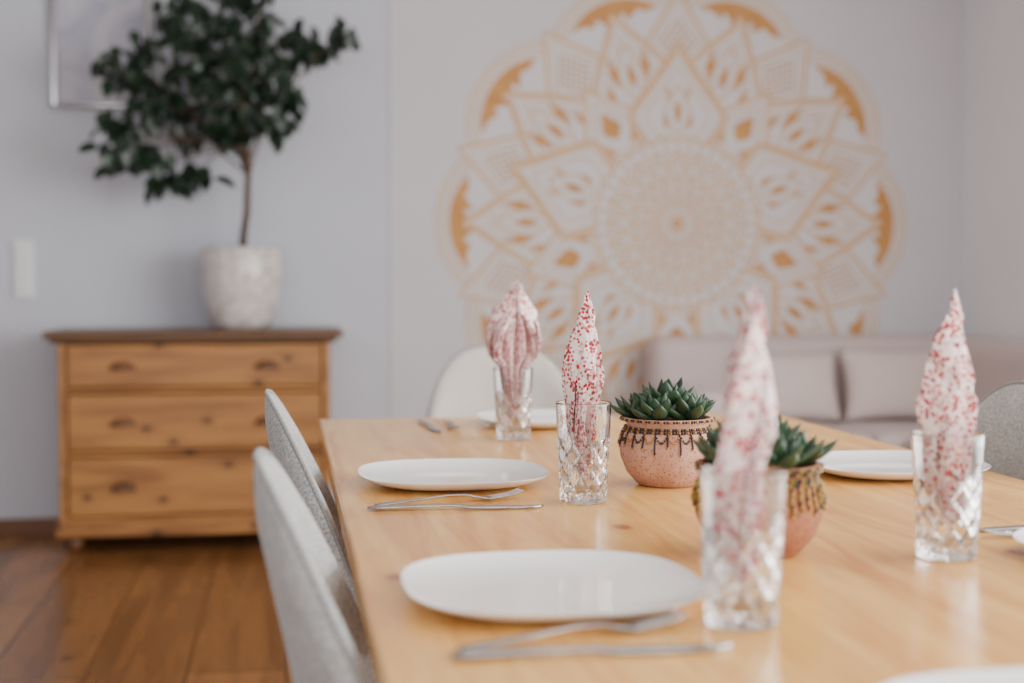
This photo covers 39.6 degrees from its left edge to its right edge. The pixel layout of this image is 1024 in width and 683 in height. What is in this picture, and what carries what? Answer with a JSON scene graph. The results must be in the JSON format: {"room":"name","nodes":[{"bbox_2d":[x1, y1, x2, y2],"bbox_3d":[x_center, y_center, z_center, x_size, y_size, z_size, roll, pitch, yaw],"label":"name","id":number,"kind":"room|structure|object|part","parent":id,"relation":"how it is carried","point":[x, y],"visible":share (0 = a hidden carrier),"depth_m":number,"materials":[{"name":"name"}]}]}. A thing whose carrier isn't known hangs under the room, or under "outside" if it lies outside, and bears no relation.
{"room":"dining room","nodes":[
{"label":"dining room","id":0,"kind":"room"},
{"bbox_2d":[0,533,292,682],"bbox_3d":[-0.466,0.989,1.690,6.400,0.050,8.600,0,2,-9],"label":"floor","id":1,"kind":"structure","parent":0,"point":[195,608],"depth_m":4.43,"materials":[{"name":"brown wood"}]},
{"bbox_2d":[42,327,342,552],"bbox_3d":[-1.238,0.374,5.635,1.120,0.846,0.451,0,2,-9],"label":"dresser","id":2,"kind":"object","parent":1,"relation":"on","point":[160,430],"visible":0.8,"depth_m":5.43,"materials":[{"name":"brown wood"}]},
{"bbox_3d":[-1.472,0.091,5.371,0.096,0.030,0.028,0,2,-9],"label":"handle","id":3,"kind":"part","parent":2,"relation":"part of","materials":[{"name":"brown wood"}]},
{"bbox_3d":[-1.472,0.305,5.380,0.096,0.030,0.028,0,2,-9],"label":"handle","id":4,"kind":"part","parent":2,"relation":"part of","materials":[{"name":"brown wood"}]},
{"bbox_3d":[-1.472,0.550,5.391,0.096,0.030,0.028,0,2,-9],"label":"handle","id":5,"kind":"part","parent":2,"relation":"part of","materials":[{"name":"brown wood"}]},
{"bbox_3d":[-1.207,-0.003,5.421,1.070,0.018,0.019,0,2,-9],"label":"molding","id":6,"kind":"part","parent":2,"relation":"part of","materials":[{"name":"brown wood"}]},
{"bbox_3d":[-1.238,0.083,5.622,0.948,0.160,0.393,0,2,-9],"label":"drawer","id":7,"kind":"part","parent":2,"relation":"part of","materials":[{"name":"brown wood"}]},
{"bbox_3d":[-1.238,0.297,5.631,0.948,0.212,0.393,0,2,-9],"label":"drawer","id":8,"kind":"part","parent":2,"relation":"part of","materials":[{"name":"brown wood"}]},
{"bbox_3d":[-1.238,0.542,5.641,0.948,0.222,0.393,0,2,-9],"label":"drawer","id":9,"kind":"part","parent":2,"relation":"part of","materials":[{"name":"brown wood"}]},
{"bbox_2d":[78,0,360,328],"bbox_3d":[-1.120,-0.747,5.531,1.050,1.401,0.510,0,2,-9],"label":"potted ficus","id":10,"kind":"object","parent":2,"relation":"on","point":[242,284],"visible":1,"depth_m":5.49,"materials":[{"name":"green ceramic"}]},
{"bbox_2d":[200,246,282,328],"bbox_3d":[-1.071,-0.212,5.638,0.320,0.322,0.320,0,2,-9],"label":"pot","id":11,"kind":"object","parent":10,"relation":"attached to","point":[241,285],"depth_m":5.51,"materials":[{"name":"white ceramic"}]},
{"bbox_3d":[-0.939,0.301,5.466,0.096,0.030,0.028,0,2,-9],"label":"handle","id":12,"kind":"part","parent":2,"relation":"part of","materials":[{"name":"brown wood"}]},
{"bbox_3d":[-0.939,0.087,5.457,0.096,0.030,0.028,0,2,-9],"label":"handle","id":13,"kind":"part","parent":2,"relation":"part of","materials":[{"name":"brown wood"}]},
{"bbox_2d":[264,389,360,611],"bbox_3d":[-0.125,0.508,2.074,0.460,0.881,0.428,0,2,-9],"label":"dining chair","id":14,"kind":"object","parent":1,"relation":"on","point":[287,445],"visible":0.3,"depth_m":1.89,"materials":[{"name":"fabric"}]},
{"bbox_2d":[253,447,376,682],"bbox_3d":[-0.008,0.539,1.344,0.460,0.881,0.428,0,2,-9],"label":"dining chair","id":15,"kind":"object","parent":1,"relation":"on","point":[323,630],"visible":0.95,"depth_m":1.19,"materials":[{"name":"fabric"}]},
{"bbox_2d":[426,345,563,417],"bbox_3d":[0.004,0.456,3.295,0.428,0.881,0.460,0,2,-9],"label":"dining chair","id":16,"kind":"object","parent":1,"relation":"on","point":[464,387],"visible":0.16,"depth_m":3.46,"materials":[{"name":"beige fabric"}]},
{"bbox_2d":[319,413,1023,682],"bbox_3d":[0.268,0.580,1.877,0.976,0.750,2.330,0,2,-9],"label":"dining table","id":17,"kind":"object","parent":1,"relation":"on","point":[858,603],"visible":0.44,"depth_m":1.40,"materials":[{"name":"brown wood"}]},
{"bbox_2d":[417,419,442,432],"bbox_3d":[-0.161,0.163,2.769,0.020,0.006,0.220,-1,2,-13],"label":"table knife","id":18,"kind":"object","parent":17,"relation":"on","point":[430,426],"visible":1,"depth_m":2.74,"materials":[{"name":"metal"}]},
{"bbox_2d":[373,488,524,505],"bbox_3d":[-0.080,0.200,1.824,0.203,0.010,0.024,-1,3,-24],"label":"fork","id":19,"kind":"object","parent":17,"relation":"on","point":[517,490],"visible":0.99,"depth_m":1.83,"materials":[{"name":"metal"}]},
{"bbox_2d":[444,419,460,427],"bbox_3d":[-0.119,0.159,2.784,0.024,0.010,0.203,0,2,-7],"label":"fork","id":20,"kind":"object","parent":17,"relation":"on","point":[451,425],"visible":1,"depth_m":2.75,"materials":[{"name":"metal"}]},
{"bbox_2d":[358,458,548,490],"bbox_3d":[-0.084,0.190,2.007,0.265,0.018,0.265,0,2,-9],"label":"dinner plate","id":21,"kind":"object","parent":17,"relation":"on","point":[445,474],"visible":1,"depth_m":2.05,"materials":[{"name":"white ceramic"}]},
{"bbox_2d":[367,504,542,509],"bbox_3d":[-0.070,0.205,1.772,0.220,0.006,0.020,0,2,-5],"label":"table knife","id":22,"kind":"object","parent":17,"relation":"on","point":[408,505],"visible":1,"depth_m":1.77,"materials":[{"name":"metal"}]},
{"bbox_2d":[493,367,532,440],"bbox_3d":[0.002,0.112,2.554,0.072,0.129,0.072,2,3,39],"label":"glass tumbler","id":23,"kind":"object","parent":17,"relation":"on","point":[512,387],"visible":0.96,"depth_m":2.53,"materials":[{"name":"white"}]},
{"bbox_2d":[485,281,540,368],"bbox_3d":[0.005,0.015,2.551,0.101,0.254,0.063,0,2,-9],"label":"folded napkin","id":24,"kind":"object","parent":23,"relation":"in","point":[512,333],"visible":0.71,"depth_m":2.55,"materials":[{"name":"fabric"}]},
{"bbox_2d":[476,409,613,428],"bbox_3d":[0.064,0.156,2.820,0.265,0.018,0.265,0,2,-9],"label":"dinner plate","id":25,"kind":"object","parent":17,"relation":"on","point":[540,419],"visible":0.33,"depth_m":2.87,"materials":[{"name":"white ceramic"}]},
{"bbox_2d":[401,550,703,621],"bbox_3d":[0.035,0.221,1.275,0.265,0.018,0.265,0,2,-9],"label":"dinner plate","id":26,"kind":"object","parent":17,"relation":"on","point":[537,585],"visible":1,"depth_m":1.30,"materials":[{"name":"white ceramic"}]},
{"bbox_2d":[457,608,688,650],"bbox_3d":[0.050,0.229,1.130,0.203,0.010,0.024,-1,3,-27],"label":"fork","id":27,"kind":"object","parent":17,"relation":"on","point":[655,621],"visible":1,"depth_m":1.14,"materials":[{"name":"metal"}]},
{"bbox_2d":[556,400,611,504],"bbox_3d":[0.092,0.142,1.830,0.072,0.129,0.072,1,3,30],"label":"glass tumbler","id":28,"kind":"object","parent":17,"relation":"on","point":[583,430],"visible":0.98,"depth_m":1.80,"materials":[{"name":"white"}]},
{"bbox_2d":[561,288,603,403],"bbox_3d":[0.091,0.052,1.828,0.047,0.241,0.049,-1,3,-24],"label":"folded napkin","id":29,"kind":"object","parent":28,"relation":"in","point":[582,374],"visible":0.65,"depth_m":1.82,"materials":[{"name":"white fabric"}]},
{"bbox_2d":[451,642,732,658],"bbox_3d":[0.063,0.234,1.083,0.220,0.006,0.020,0,2,-8],"label":"table knife","id":30,"kind":"object","parent":17,"relation":"on","point":[712,646],"visible":1,"depth_m":1.08,"materials":[{"name":"metal"}]},
{"bbox_2d":[611,377,715,487],"bbox_3d":[0.213,0.125,1.988,0.154,0.150,0.147,0,2,-9],"label":"potted succulent","id":31,"kind":"object","parent":17,"relation":"on","point":[658,449],"visible":0.8,"depth_m":1.94,"materials":[{"name":"ceramic"}]},
{"bbox_2d":[619,415,712,487],"bbox_3d":[0.217,0.152,1.990,0.135,0.095,0.135,0,2,-9],"label":"pot","id":32,"kind":"object","parent":31,"relation":"attached to","point":[657,451],"depth_m":1.94,"materials":[{"name":"ceramic"}]},
{"bbox_3d":[0.217,0.130,1.989,0.141,0.049,0.141,0,2,-9],"label":"bead trim","id":33,"kind":"part","parent":31,"relation":"part of","materials":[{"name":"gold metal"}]},
{"bbox_2d":[698,465,786,631],"bbox_3d":[0.190,0.170,1.175,0.072,0.129,0.072,1,3,30],"label":"glass tumbler","id":34,"kind":"object","parent":17,"relation":"on","point":[742,516],"visible":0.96,"depth_m":1.15,"materials":[{"name":"clear glass"}]},
{"bbox_2d":[715,285,775,474],"bbox_3d":[0.193,0.077,1.170,0.050,0.246,0.046,1,3,21],"label":"folded napkin","id":35,"kind":"object","parent":34,"relation":"in","point":[748,423],"visible":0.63,"depth_m":1.16,"materials":[{"name":"white fabric"}]},
{"bbox_2d":[690,413,838,557],"bbox_3d":[0.257,0.147,1.484,0.148,0.149,0.156,-2,3,-38],"label":"potted succulent","id":36,"kind":"object","parent":17,"relation":"on","point":[806,499],"visible":0.49,"depth_m":1.44,"materials":[{"name":"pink ceramic"}]},
{"bbox_2d":[694,458,822,557],"bbox_3d":[0.258,0.174,1.489,0.135,0.095,0.135,-2,3,-38],"label":"pot","id":37,"kind":"object","parent":36,"relation":"attached to","point":[803,515],"depth_m":1.44,"materials":[{"name":"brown ceramic"}]},
{"bbox_3d":[0.258,0.151,1.488,0.142,0.049,0.142,-2,3,-38],"label":"bead trim","id":38,"kind":"part","parent":36,"relation":"part of","materials":[{"name":"gold metal"}]},
{"bbox_2d":[817,450,990,480],"bbox_3d":[0.560,0.186,2.110,0.265,0.018,0.265,0,2,-9],"label":"dinner plate","id":39,"kind":"object","parent":17,"relation":"on","point":[896,465],"visible":0.59,"depth_m":2.17,"materials":[{"name":"white ceramic"}]},
{"bbox_2d":[911,429,984,562],"bbox_3d":[0.447,0.158,1.461,0.072,0.129,0.072,2,3,41],"label":"glass tumbler","id":40,"kind":"object","parent":17,"relation":"on","point":[947,470],"visible":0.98,"depth_m":1.43,"materials":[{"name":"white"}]},
{"bbox_2d":[915,287,978,435],"bbox_3d":[0.445,0.066,1.460,0.054,0.244,0.047,-2,3,-39],"label":"folded napkin","id":41,"kind":"object","parent":40,"relation":"in","point":[945,405],"visible":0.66,"depth_m":1.45,"materials":[{"name":"white fabric"}]},
{"bbox_2d":[889,667,1023,682],"bbox_3d":[0.359,0.239,0.848,0.265,0.018,0.265,0,2,-9],"label":"dinner plate","id":42,"kind":"object","parent":17,"relation":"on","point":[1001,675],"visible":1,"depth_m":0.97,"materials":[{"name":"white ceramic"}]},
{"bbox_2d":[978,528,1014,535],"bbox_3d":[0.611,0.209,1.598,0.203,0.010,0.024,-1,3,-17],"label":"fork","id":43,"kind":"object","parent":17,"relation":"on","point":[1008,533],"visible":0.71,"depth_m":1.57,"materials":[{"name":"metal"}]},
{"bbox_2d":[978,525,1023,531],"bbox_3d":[0.626,0.211,1.637,0.220,0.006,0.020,-1,2,-13],"label":"table knife","id":44,"kind":"object","parent":17,"relation":"on","point":[1015,527],"visible":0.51,"depth_m":1.62,"materials":[{"name":"metal"}]},
{"bbox_2d":[1012,529,1023,544],"bbox_3d":[0.655,0.214,1.432,0.265,0.018,0.265,0,2,-9],"label":"dinner plate","id":45,"kind":"object","parent":17,"relation":"on","point":[1018,535],"visible":1,"depth_m":1.50,"materials":[{"name":"white ceramic"}]},
{"bbox_2d":[643,335,1023,449],"bbox_3d":[1.417,0.408,5.353,1.505,0.800,1.860,0,2,-9],"label":"sofa","id":46,"kind":"object","parent":1,"relation":"on","point":[701,362],"visible":0.16,"depth_m":5.94,"materials":[{"name":"fabric"}]},
{"bbox_3d":[0.703,0.427,5.622,0.180,0.500,0.615,0,2,-9],"label":"armrest","id":47,"kind":"part","parent":46,"relation":"part of","materials":[{"name":"fabric"}]},
{"bbox_3d":[1.299,0.235,6.148,1.485,0.520,0.240,0,2,-9],"label":"backrest","id":48,"kind":"part","parent":46,"relation":"part of","materials":[{"name":"fabric"}]},
{"bbox_2d":[770,351,841,420],"bbox_3d":[1.157,0.186,5.861,0.413,0.288,0.147,-1,3,-15],"label":"throw pillow","id":49,"kind":"object","parent":46,"relation":"on","point":[804,388],"visible":0.72,"depth_m":5.82,"materials":[{"name":"fabric"}]},
{"bbox_2d":[805,420,871,439],"bbox_3d":[1.070,0.418,5.681,0.553,0.148,0.615,0,2,-9],"label":"seat cushion","id":50,"kind":"object","parent":46,"relation":"on","point":[827,424],"depth_m":5.69,"materials":[{"name":"fabric"}]},
{"bbox_2d":[824,419,921,448],"bbox_3d":[1.605,0.415,5.766,0.523,0.148,0.615,0,2,-9],"label":"seat cushion","id":51,"kind":"object","parent":46,"relation":"on","point":[896,432],"depth_m":5.69,"materials":[{"name":"fabric"}]},
{"bbox_2d":[838,348,932,421],"bbox_3d":[1.583,0.177,5.935,0.440,0.301,0.141,0,2,-9],"label":"throw pillow","id":52,"kind":"object","parent":46,"relation":"on","point":[879,384],"visible":0.82,"depth_m":5.88,"materials":[{"name":"fabric"}]},
{"bbox_2d":[907,437,911,449],"bbox_3d":[1.780,0.448,4.985,0.425,0.148,0.975,0,2,-9],"label":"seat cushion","id":53,"kind":"object","parent":46,"relation":"on","point":[909,439],"depth_m":5.38,"materials":[{"name":"fabric"}]},
{"bbox_3d":[2.063,0.269,5.327,0.235,0.520,1.615,0,2,-9],"label":"backrest","id":54,"kind":"part","parent":46,"relation":"part of","materials":[{"name":"fabric"}]},
{"bbox_2d":[974,381,1023,479],"bbox_3d":[0.584,0.504,2.173,0.460,0.881,0.428,0,2,-9],"label":"dining chair","id":55,"kind":"object","parent":1,"relation":"on","point":[1000,417],"visible":0.11,"depth_m":2.23,"materials":[{"name":"fabric"}]},
{"bbox_2d":[0,0,389,518],"bbox_3d":[-2.418,-0.533,5.722,3.840,2.650,0.100,0,2,-9],"label":"wall","id":56,"kind":"structure","parent":0,"point":[104,257],"depth_m":5.84,"materials":[{"name":"white paint"}]},
{"bbox_2d":[12,240,34,297],"bbox_3d":[-1.972,-0.293,5.742,0.084,0.230,0.020,0,2,-9],"label":"light switch","id":57,"kind":"object","parent":56,"relation":"attached to","point":[22,250],"visible":1,"depth_m":5.73,"materials":[{"name":"white plastic"}]},
{"bbox_2d":[0,518,59,536],"bbox_3d":[-2.409,0.758,5.719,3.840,0.070,0.018,0,2,-9],"label":"baseboard","id":58,"kind":"structure","parent":56,"relation":"attached to","point":[22,526],"depth_m":5.78,"materials":[{"name":"brown wood"}]},
{"bbox_2d":[49,0,151,108],"bbox_3d":[-1.662,-1.202,5.747,0.400,0.520,0.031,0,2,-9],"label":"picture frame","id":59,"kind":"object","parent":56,"relation":"attached to","point":[80,31],"visible":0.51,"depth_m":5.74,"materials":[{"name":"silver metal"}]},
{"bbox_2d":[389,0,963,417],"bbox_3d":[0.742,-0.554,6.225,2.560,2.650,0.106,0,2,-9],"label":"wall panel","id":60,"kind":"object","parent":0,"point":[909,54],"visible":0.33,"depth_m":6.04,"materials":[{"name":"white paint"}]},
{"bbox_2d":[434,0,906,414],"bbox_3d":[0.716,-0.512,6.166,2.114,2.052,0.005,0,2,-9],"label":"mural","id":61,"kind":"object","parent":60,"relation":"attached to","point":[667,161],"visible":0.76,"depth_m":6.15,"materials":[{"name":"paint"}]},
{"bbox_2d":[960,0,1023,339],"bbox_3d":[2.743,-0.382,2.147,0.100,2.650,8.600,0,2,-9],"label":"wall","id":62,"kind":"structure","parent":0,"point":[992,208],"depth_m":6.08,"materials":[{"name":"white paint"}]}
]}

